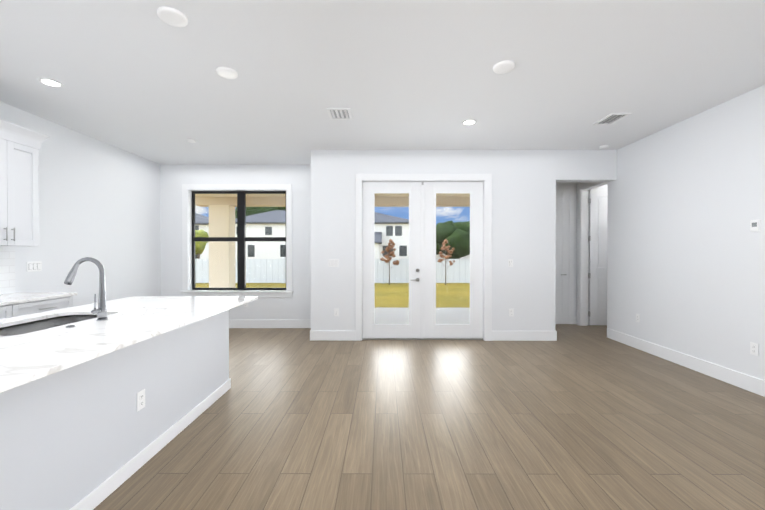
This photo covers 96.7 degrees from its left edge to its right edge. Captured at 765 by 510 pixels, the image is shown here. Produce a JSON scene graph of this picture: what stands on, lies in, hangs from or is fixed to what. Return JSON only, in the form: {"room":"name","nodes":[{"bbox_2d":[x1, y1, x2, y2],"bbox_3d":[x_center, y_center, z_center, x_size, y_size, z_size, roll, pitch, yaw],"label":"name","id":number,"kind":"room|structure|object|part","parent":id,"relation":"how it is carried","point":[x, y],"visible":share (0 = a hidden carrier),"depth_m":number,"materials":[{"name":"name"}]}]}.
{"room":"kitchen","nodes":[
{"label":"kitchen","id":0,"kind":"room"},
{"bbox_2d":[0,101,160,306],"bbox_3d":[-4.053,-0.124,1.412,0.200,2.900,9.650,0,0,0],"label":"wall","id":1,"kind":"structure","parent":0,"point":[99,200],"depth_m":4.59,"materials":[{"name":"white paint"}]},
{"bbox_2d":[0,246,14,294],"bbox_3d":[-3.945,0.167,2.116,0.008,0.497,3.055,0,0,0],"label":"backsplash","id":2,"kind":"structure","parent":1,"relation":"attached to","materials":[{"name":"tile"}]},
{"bbox_2d":[0,119,49,246],"bbox_3d":[-3.748,-0.673,2.396,0.400,1.178,2.472,0,0,0],"label":"wall cabinet","id":3,"kind":"object","parent":1,"relation":"attached to","point":[20,146],"depth_m":3.37,"materials":[{"name":"white paint"}]},
{"bbox_3d":[-3.748,-1.179,2.392,0.400,0.165,2.472,0,0,0],"label":"crown","id":4,"kind":"part","parent":3,"relation":"part of","materials":[{"name":"white paint"}]},
{"bbox_2d":[27,261,41,271],"bbox_3d":[-3.940,0.131,3.850,0.010,0.115,0.162,0,0,0],"label":"light switch","id":5,"kind":"object","parent":1,"relation":"attached to","point":[35,266],"visible":1,"depth_m":3.85,"materials":[{"name":"white plastic"}]},
{"bbox_2d":[160,164,310,319],"bbox_3d":[-2.440,-0.153,6.132,3.000,2.900,0.200,0,0,0],"label":"wall","id":6,"kind":"structure","parent":0,"point":[173,179],"depth_m":6.03,"materials":[{"name":"white paint"}]},
{"bbox_2d":[180,184,292,297],"bbox_3d":[-2.573,-0.250,6.070,1.983,2.009,0.176,0,0,0],"label":"window","id":7,"kind":"structure","parent":6,"relation":"in","point":[187,187],"depth_m":6.02,"materials":[{"name":"white paint"}]},
{"bbox_2d":[192,191,285,289],"bbox_3d":[-2.573,-0.262,6.149,1.735,1.778,0.055,0,0,0],"label":"bars","id":8,"kind":"object","parent":7,"relation":"attached to","point":[241,238],"visible":0.81,"depth_m":6.13,"materials":[{"name":"black metal"}]},
{"bbox_2d":[229,320,310,327],"bbox_3d":[-2.515,1.223,6.032,2.850,0.150,0.019,0,0,0],"label":"baseboard","id":9,"kind":"structure","parent":6,"relation":"attached to","point":[232,323],"depth_m":6.02,"materials":[{"name":"white paint"}]},
{"bbox_2d":[0,0,764,164],"bbox_3d":[0.572,-1.635,1.539,9.450,0.120,9.950,0,0,0],"label":"ceiling","id":10,"kind":"structure","parent":0,"point":[141,78],"depth_m":2.93,"materials":[{"name":"white paint"}]},
{"bbox_2d":[37,78,63,87],"bbox_3d":[-3.046,-1.580,3.122,0.176,0.008,0.176,0,0,0],"label":"recessed light","id":11,"kind":"object","parent":10,"relation":"in","point":[50,82],"visible":1,"depth_m":3.12,"materials":[{"name":"white plastic"}]},
{"bbox_2d":[157,6,187,26],"bbox_3d":[-1.386,-1.566,2.246,0.176,0.024,0.176,0,0,0],"label":"recessed light","id":12,"kind":"object","parent":10,"relation":"in","point":[172,16],"visible":1,"depth_m":2.23,"materials":[{"name":"white plastic"}]},
{"bbox_2d":[216,67,237,78],"bbox_3d":[-1.347,-1.571,2.942,0.176,0.024,0.176,0,0,0],"label":"recessed light","id":13,"kind":"object","parent":10,"relation":"in","point":[227,72],"visible":0.98,"depth_m":2.92,"materials":[{"name":"white plastic"}]},
{"bbox_2d":[326,108,352,119],"bbox_3d":[-0.476,-1.583,3.818,0.260,0.025,0.300,0,0,0],"label":"ceiling vent","id":14,"kind":"object","parent":10,"relation":"in","point":[337,114],"visible":0.92,"depth_m":3.80,"materials":[{"name":"white plastic"}]},
{"bbox_2d":[330,110,349,117],"bbox_3d":[-0.476,-1.587,3.818,0.196,0.001,0.236,0,0,0],"label":"vent duct","id":15,"kind":"object","parent":10,"relation":"attached to","point":[343,112],"visible":0.43,"depth_m":3.81,"materials":[{"name":"grey metal"}]},
{"bbox_2d":[462,119,476,124],"bbox_3d":[1.039,-1.586,4.071,0.176,0.008,0.176,0,0,0],"label":"recessed light","id":16,"kind":"object","parent":10,"relation":"in","point":[469,122],"visible":0.96,"depth_m":4.07,"materials":[{"name":"white plastic"}]},
{"bbox_2d":[493,60,514,73],"bbox_3d":[1.018,-1.570,2.852,0.176,0.024,0.176,0,0,0],"label":"recessed light","id":17,"kind":"object","parent":10,"relation":"in","point":[503,67],"visible":0.98,"depth_m":2.83,"materials":[{"name":"white plastic"}]},
{"bbox_2d":[599,145,608,148],"bbox_3d":[3.250,-1.578,4.987,0.128,0.036,0.128,0,0,0],"label":"smoke detector","id":18,"kind":"object","parent":10,"relation":"attached to","point":[604,147],"visible":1,"depth_m":4.95,"materials":[{"name":"white plastic"}]},
{"bbox_2d":[600,115,623,122],"bbox_3d":[2.669,-1.588,3.964,0.156,0.001,0.276,0,0,0],"label":"vent duct","id":19,"kind":"object","parent":10,"relation":"attached to","point":[610,118],"visible":0.43,"depth_m":3.97,"materials":[{"name":"grey metal"}]},
{"bbox_2d":[593,113,631,124],"bbox_3d":[2.669,-1.584,3.964,0.220,0.025,0.340,0,0,0],"label":"ceiling vent","id":20,"kind":"object","parent":10,"relation":"in","point":[613,121],"visible":0.9,"depth_m":3.94,"materials":[{"name":"white plastic"}]},
{"bbox_2d":[93,324,764,509],"bbox_3d":[0.572,1.375,1.558,9.450,0.100,9.950,0,0,0],"label":"floor","id":21,"kind":"structure","parent":0,"point":[578,417],"depth_m":2.51,"materials":[{"name":"brown wood"}]},
{"bbox_2d":[0,303,23,318],"bbox_3d":[-3.633,0.880,2.752,0.629,0.875,0.716,0,0,0],"label":"base cabinet","id":22,"kind":"object","parent":21,"relation":"on","point":[7,310],"depth_m":3.04,"materials":[{"name":"white paint"}]},
{"bbox_2d":[24,295,74,314],"bbox_3d":[-3.631,0.877,3.328,0.629,0.875,0.668,0,0,0],"label":"base cabinet","id":23,"kind":"object","parent":21,"relation":"on","point":[31,306],"depth_m":3.37,"materials":[{"name":"white paint"}]},
{"bbox_2d":[0,291,77,302],"bbox_3d":[-3.630,0.431,2.139,0.638,0.029,3.100,0,0,0],"label":"countertop","id":24,"kind":"structure","parent":23,"relation":"on","point":[15,297],"depth_m":3.35,"materials":[{"name":"white stone"}]},
{"bbox_2d":[0,309,230,509],"bbox_3d":[-1.981,0.883,1.968,0.961,0.880,2.786,0,0,0],"label":"kitchen island","id":25,"kind":"object","parent":21,"relation":"on","point":[102,399],"depth_m":1.85,"materials":[{"name":"white paint"}]},
{"bbox_2d":[0,297,257,392],"bbox_3d":[-1.854,0.430,1.952,1.235,0.025,2.835,0,0,0],"label":"island countertop","id":26,"kind":"structure","parent":25,"relation":"on","point":[25,358],"depth_m":1.81,"materials":[{"name":"white stone"}]},
{"bbox_2d":[0,313,67,336],"bbox_3d":[-2.110,0.547,2.121,0.434,0.234,0.764,0,0,0],"label":"sink","id":27,"kind":"object","parent":26,"relation":"in","point":[41,322],"depth_m":2.23,"materials":[{"name":"silver metal"}]},
{"bbox_2d":[60,257,111,320],"bbox_3d":[-1.894,0.215,2.154,0.270,0.403,0.100,0,0,0],"label":"faucet","id":28,"kind":"object","parent":26,"relation":"on","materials":[{"name":"silver metal"}]},
{"bbox_3d":[-1.510,0.907,2.126,0.006,0.115,0.070,0,0,0],"label":"outlet island plate","id":29,"kind":"part","parent":25,"relation":"part of","materials":[{"name":"white plastic"}]},
{"bbox_3d":[-1.971,1.275,1.970,0.940,0.095,2.786,0,0,0],"label":"moulding","id":30,"kind":"part","parent":25,"relation":"part of","materials":[{"name":"white paint"}]},
{"bbox_2d":[362,338,482,339],"bbox_3d":[0.617,1.293,5.312,1.857,0.018,0.200,0,0,0],"label":"threshold","id":31,"kind":"object","parent":21,"relation":"on","point":[422,339],"visible":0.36,"depth_m":5.21,"materials":[{"name":"grey metal"}]},
{"bbox_2d":[311,150,616,330],"bbox_3d":[1.233,-0.148,5.272,4.650,2.900,0.200,0,0,0],"label":"wall","id":32,"kind":"structure","parent":0,"point":[524,212],"depth_m":5.15,"materials":[{"name":"white paint"}]},
{"bbox_2d":[310,330,355,340],"bbox_3d":[-0.750,1.228,5.179,0.685,0.150,0.015,0,0,0],"label":"baseboard","id":33,"kind":"structure","parent":32,"relation":"attached to","point":[314,335],"depth_m":5.17,"materials":[{"name":"white paint"}]},
{"bbox_2d":[334,309,338,315],"bbox_3d":[-0.702,0.875,5.178,0.070,0.115,0.010,0,0,0],"label":"outlet","id":34,"kind":"object","parent":32,"relation":"attached to","point":[336,312],"visible":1,"depth_m":5.18,"materials":[{"name":"white plastic"}]},
{"bbox_2d":[362,182,423,338],"bbox_3d":[0.166,0.081,5.238,0.950,2.404,0.057,0,0,0],"label":"door leaf","id":35,"kind":"structure","parent":32,"relation":"in","point":[372,329],"depth_m":5.22,"materials":[{"name":"white paint"}]},
{"bbox_3d":[0.614,0.081,5.214,0.054,2.404,0.012,0,0,0],"label":"french doors astragal","id":36,"kind":"part","parent":35,"relation":"part of","materials":[{"name":"white wood"}]},
{"bbox_2d":[375,193,469,323],"bbox_3d":[0.609,0.061,5.198,1.532,2.078,0.096,0,0,0],"label":"doors","id":37,"kind":"structure","parent":32,"relation":"in","point":[417,279],"depth_m":5.24,"materials":[{"name":"clear glass"}]},
{"bbox_3d":[0.141,0.060,5.243,0.597,2.078,0.008,0,0,0],"label":"glass","id":38,"kind":"part","parent":37,"relation":"part of","materials":[{"name":"clear glass"}]},
{"bbox_3d":[1.080,0.060,5.240,0.590,2.078,0.008,0,0,0],"label":"glass","id":39,"kind":"part","parent":37,"relation":"part of","materials":[{"name":"clear glass"}]},
{"bbox_2d":[356,174,491,340],"bbox_3d":[0.625,0.035,5.264,2.065,2.534,0.218,0,0,0],"label":"door frame","id":40,"kind":"structure","parent":32,"relation":"attached to","point":[487,178],"depth_m":5.15,"materials":[{"name":"white paint"}]},
{"bbox_2d":[424,182,482,337],"bbox_3d":[1.081,0.081,5.237,0.921,2.404,0.053,0,0,0],"label":"door leaf","id":41,"kind":"structure","parent":32,"relation":"in","point":[472,329],"depth_m":5.22,"materials":[{"name":"white paint"}]},
{"bbox_2d":[509,309,513,315],"bbox_3d":[1.959,0.878,5.171,0.070,0.115,0.010,0,0,0],"label":"outlet","id":42,"kind":"object","parent":32,"relation":"attached to","point":[511,312],"visible":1,"depth_m":5.17,"materials":[{"name":"white plastic"}]},
{"bbox_2d":[492,330,556,340],"bbox_3d":[2.153,1.228,5.171,0.990,0.150,0.015,0,0,0],"label":"baseboard","id":43,"kind":"structure","parent":32,"relation":"attached to","point":[496,335],"depth_m":5.16,"materials":[{"name":"white paint"}]},
{"bbox_2d":[556,182,575,315],"bbox_3d":[3.761,-0.155,6.440,3.100,2.900,0.150,0,0,0],"label":"wall","id":44,"kind":"structure","parent":0,"point":[574,184],"depth_m":6.36,"materials":[{"name":"white paint"}]},
{"bbox_2d":[555,190,568,323],"bbox_3d":[3.101,0.040,6.340,0.760,2.488,0.092,0,0,0],"label":"hall door","id":45,"kind":"structure","parent":44,"relation":"in","point":[562,260],"depth_m":6.35,"materials":[{"name":"white paint"}]},
{"bbox_2d":[556,186,573,323],"bbox_3d":[3.101,0.001,6.359,0.940,2.590,0.018,0,0,0],"label":"door frame","id":46,"kind":"structure","parent":44,"relation":"attached to","point":[571,246],"depth_m":6.35,"materials":[{"name":"white paint"}]},
{"bbox_2d":[576,182,607,319],"bbox_3d":[3.700,-0.151,5.875,0.140,2.900,0.960,0,0,0],"label":"wall","id":47,"kind":"structure","parent":0,"point":[577,183],"depth_m":6.36,"materials":[{"name":"white paint"}]},
{"bbox_2d":[577,182,607,327],"bbox_3d":[3.692,0.004,5.851,0.155,2.590,0.950,0,0,0],"label":"door frame","id":48,"kind":"structure","parent":47,"relation":"attached to","point":[583,189],"depth_m":6.22,"materials":[{"name":"white paint"}]},
{"bbox_2d":[588,189,607,324],"bbox_3d":[4.155,0.044,6.215,0.785,2.480,0.060,0,0,0],"label":"hall door","id":49,"kind":"structure","parent":47,"relation":"in","point":[598,212],"depth_m":6.20,"materials":[{"name":"white paint"}]},
{"bbox_2d":[608,85,764,379],"bbox_3d":[3.671,-0.121,0.965,0.250,2.900,8.800,0,0,0],"label":"wall","id":50,"kind":"structure","parent":0,"point":[686,246],"depth_m":3.85,"materials":[{"name":"white paint"}]},
{"bbox_2d":[636,314,639,322],"bbox_3d":[3.551,0.879,4.729,0.010,0.115,0.070,0,0,0],"label":"outlet","id":51,"kind":"object","parent":50,"relation":"attached to","point":[637,317],"visible":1,"depth_m":4.71,"materials":[{"name":"white plastic"}]},
{"bbox_2d":[607,328,764,396],"bbox_3d":[3.537,1.253,1.074,0.019,0.150,8.600,0,0,0],"label":"baseboard","id":52,"kind":"structure","parent":50,"relation":"attached to","point":[755,385],"depth_m":3.83,"materials":[{"name":"white paint"}]},
{"bbox_2d":[750,342,758,355],"bbox_3d":[3.547,0.898,3.245,0.010,0.115,0.070,0,0,0],"label":"outlet","id":53,"kind":"object","parent":50,"relation":"attached to","point":[754,348],"visible":1,"depth_m":3.24,"materials":[{"name":"white plastic"}]},
{"bbox_2d":[750,219,760,231],"bbox_3d":[3.541,-0.278,3.229,0.020,0.116,0.086,0,0,0],"label":"thermostat","id":54,"kind":"object","parent":50,"relation":"attached to","point":[755,225],"visible":1,"depth_m":3.22,"materials":[{"name":"white plastic"}]},
{"label":"outside","id":55,"kind":"structure","parent":0,"visible":0},
{"bbox_2d":[196,283,469,307],"bbox_3d":[0.162,1.173,59.984,240.000,0.180,200.000,0,0,0],"label":"ground","id":56,"kind":"structure","parent":55,"point":[385,292],"depth_m":12.18,"materials":[{"name":"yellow plant"}]},
{"bbox_2d":[195,230,208,258],"bbox_3d":[-16.829,-0.487,30.076,2.957,3.530,2.573,0,0,0],"label":"bush","id":57,"kind":"object","parent":56,"relation":"on","point":[200,233],"depth_m":29.42,"materials":[{"name":"green plant"}]},
{"bbox_2d":[199,225,208,258],"bbox_3d":[-28.119,-1.509,49.047,11.500,5.320,10.000,0,0,0],"label":"house","id":58,"kind":"structure","parent":56,"relation":"on","point":[205,229],"depth_m":44.03,"materials":[{"name":"paint"}]},
{"bbox_2d":[195,213,208,224],"bbox_3d":[-28.119,-5.069,49.025,12.500,2.200,11.000,0,0,0],"label":"house roof","id":59,"kind":"structure","parent":58,"relation":"on","point":[198,221],"depth_m":45.04,"materials":[{"name":"grey"}]},
{"bbox_2d":[235,224,285,258],"bbox_3d":[-15.117,-1.615,50.000,11.500,5.520,10.020,0,0,0],"label":"house","id":60,"kind":"structure","parent":56,"relation":"on","point":[260,233],"depth_m":45.01,"materials":[{"name":"paint"}]},
{"bbox_2d":[248,245,254,256],"bbox_3d":[-17.380,-0.544,44.993,0.900,1.600,0.020,0,0,0],"label":"house window","id":61,"kind":"structure","parent":60,"relation":"attached to","point":[251,248],"depth_m":44.98,"materials":[{"name":"grey glass"}]},
{"bbox_2d":[235,210,285,223],"bbox_3d":[-15.116,-5.375,49.986,12.500,2.400,11.000,0,0,0],"label":"house roof","id":62,"kind":"structure","parent":60,"relation":"on","point":[276,219],"depth_m":45.95,"materials":[{"name":"grey"}]},
{"bbox_3d":[-15.130,-1.744,44.998,8.560,4.160,0.019,0,0,0],"label":"house window trim","id":63,"kind":"part","parent":60,"relation":"part of","materials":[{"name":"white paint"}]},
{"bbox_2d":[265,227,271,234],"bbox_3d":[-15.080,-3.194,44.970,0.900,1.100,0.020,0,0,0],"label":"house window","id":64,"kind":"structure","parent":60,"relation":"attached to","point":[268,232],"depth_m":44.96,"materials":[{"name":"grey glass"}]},
{"bbox_2d":[280,245,285,256],"bbox_3d":[-13.080,-0.544,44.981,0.900,1.600,0.020,0,0,0],"label":"house window","id":65,"kind":"structure","parent":60,"relation":"attached to","point":[282,250],"depth_m":44.97,"materials":[{"name":"grey glass"}]},
{"bbox_2d":[235,207,285,217],"bbox_3d":[-22.862,-6.094,71.863,15.625,14.236,16.735,0,0,0],"label":"oak tree","id":66,"kind":"object","parent":56,"relation":"on","point":[258,211],"depth_m":64.34,"materials":[{"name":"green plant"}]},
{"bbox_2d":[195,257,469,282],"bbox_3d":[0.039,0.719,16.301,72.160,1.270,0.160,0,0,0],"label":"fence","id":67,"kind":"object","parent":56,"relation":"on","point":[281,271],"depth_m":16.28,"materials":[{"name":"plastic"}]},
{"bbox_2d":[380,239,398,284],"bbox_3d":[0.333,0.317,15.276,0.864,2.088,0.804,0,0,0],"label":"young tree","id":68,"kind":"object","parent":56,"relation":"on","point":[387,257],"depth_m":15.24,"materials":[{"name":"brown plant"}]},
{"bbox_2d":[375,224,408,258],"bbox_3d":[-1.269,-1.609,48.971,11.200,5.520,14.000,0,0,0],"label":"house","id":69,"kind":"structure","parent":56,"relation":"on","point":[386,239],"depth_m":44.96,"materials":[{"name":"paint"}]},
{"bbox_2d":[375,212,408,243],"bbox_3d":[-1.269,-3.929,49.006,12.200,4.880,14.900,0,0,0],"label":"house roof","id":70,"kind":"structure","parent":69,"relation":"on","point":[392,219],"depth_m":44.77,"materials":[{"name":"grey"}]},
{"bbox_3d":[-0.305,-1.844,44.956,7.210,4.160,0.019,0,0,0],"label":"window trim of the house","id":71,"kind":"part","parent":69,"relation":"part of","materials":[{"name":"white paint"}]},
{"bbox_2d":[383,226,406,255],"bbox_3d":[-0.305,-1.844,44.937,7.050,4.000,0.020,0,0,0],"label":"windows","id":72,"kind":"structure","parent":69,"relation":"attached to","point":[402,252],"depth_m":44.92,"materials":[{"name":"grey glass"}]},
{"bbox_2d":[375,308,469,323],"bbox_3d":[-0.187,1.387,6.940,8.800,0.130,3.090,0,0,0],"label":"lanai","id":73,"kind":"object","parent":56,"relation":"on","point":[400,318],"depth_m":7.30,"materials":[{"name":"concrete"}]},
{"bbox_2d":[209,205,234,287],"bbox_3d":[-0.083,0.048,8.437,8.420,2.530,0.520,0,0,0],"label":"column","id":74,"kind":"structure","parent":73,"relation":"on","point":[230,262],"depth_m":8.29,"materials":[{"name":"beige paint"}]},
{"bbox_2d":[195,197,469,206],"bbox_3d":[-0.183,-1.442,8.428,8.800,0.450,0.320,0,0,0],"label":"beam","id":75,"kind":"structure","parent":74,"relation":"on","point":[262,201],"depth_m":8.28,"materials":[{"name":"beige paint"}]},
{"bbox_2d":[195,193,469,196],"bbox_3d":[-0.188,-1.467,6.823,8.800,0.120,2.890,0,0,0],"label":"ceiling","id":76,"kind":"structure","parent":75,"relation":"attached to","point":[376,194],"depth_m":8.09,"materials":[{"name":"beige paint"}]},
{"bbox_2d":[437,239,454,284],"bbox_3d":[2.896,0.318,15.238,0.793,2.086,0.842,0,0,0],"label":"young tree","id":77,"kind":"object","parent":56,"relation":"on","point":[447,256],"depth_m":15.24,"materials":[{"name":"brown plant"}]},
{"bbox_2d":[436,254,469,258],"bbox_3d":[14.704,-1.770,74.925,11.000,5.520,10.000,0,0,0],"label":"house","id":78,"kind":"structure","parent":56,"relation":"on","point":[466,257],"depth_m":69.94,"materials":[{"name":"paint"}]},
{"bbox_2d":[436,221,469,258],"bbox_3d":[11.159,-2.018,52.024,8.060,6.337,11.232,0,0,0],"label":"oak tree","id":79,"kind":"object","parent":56,"relation":"on","point":[454,236],"depth_m":47.98,"materials":[{"name":"green plant"}]}
]}

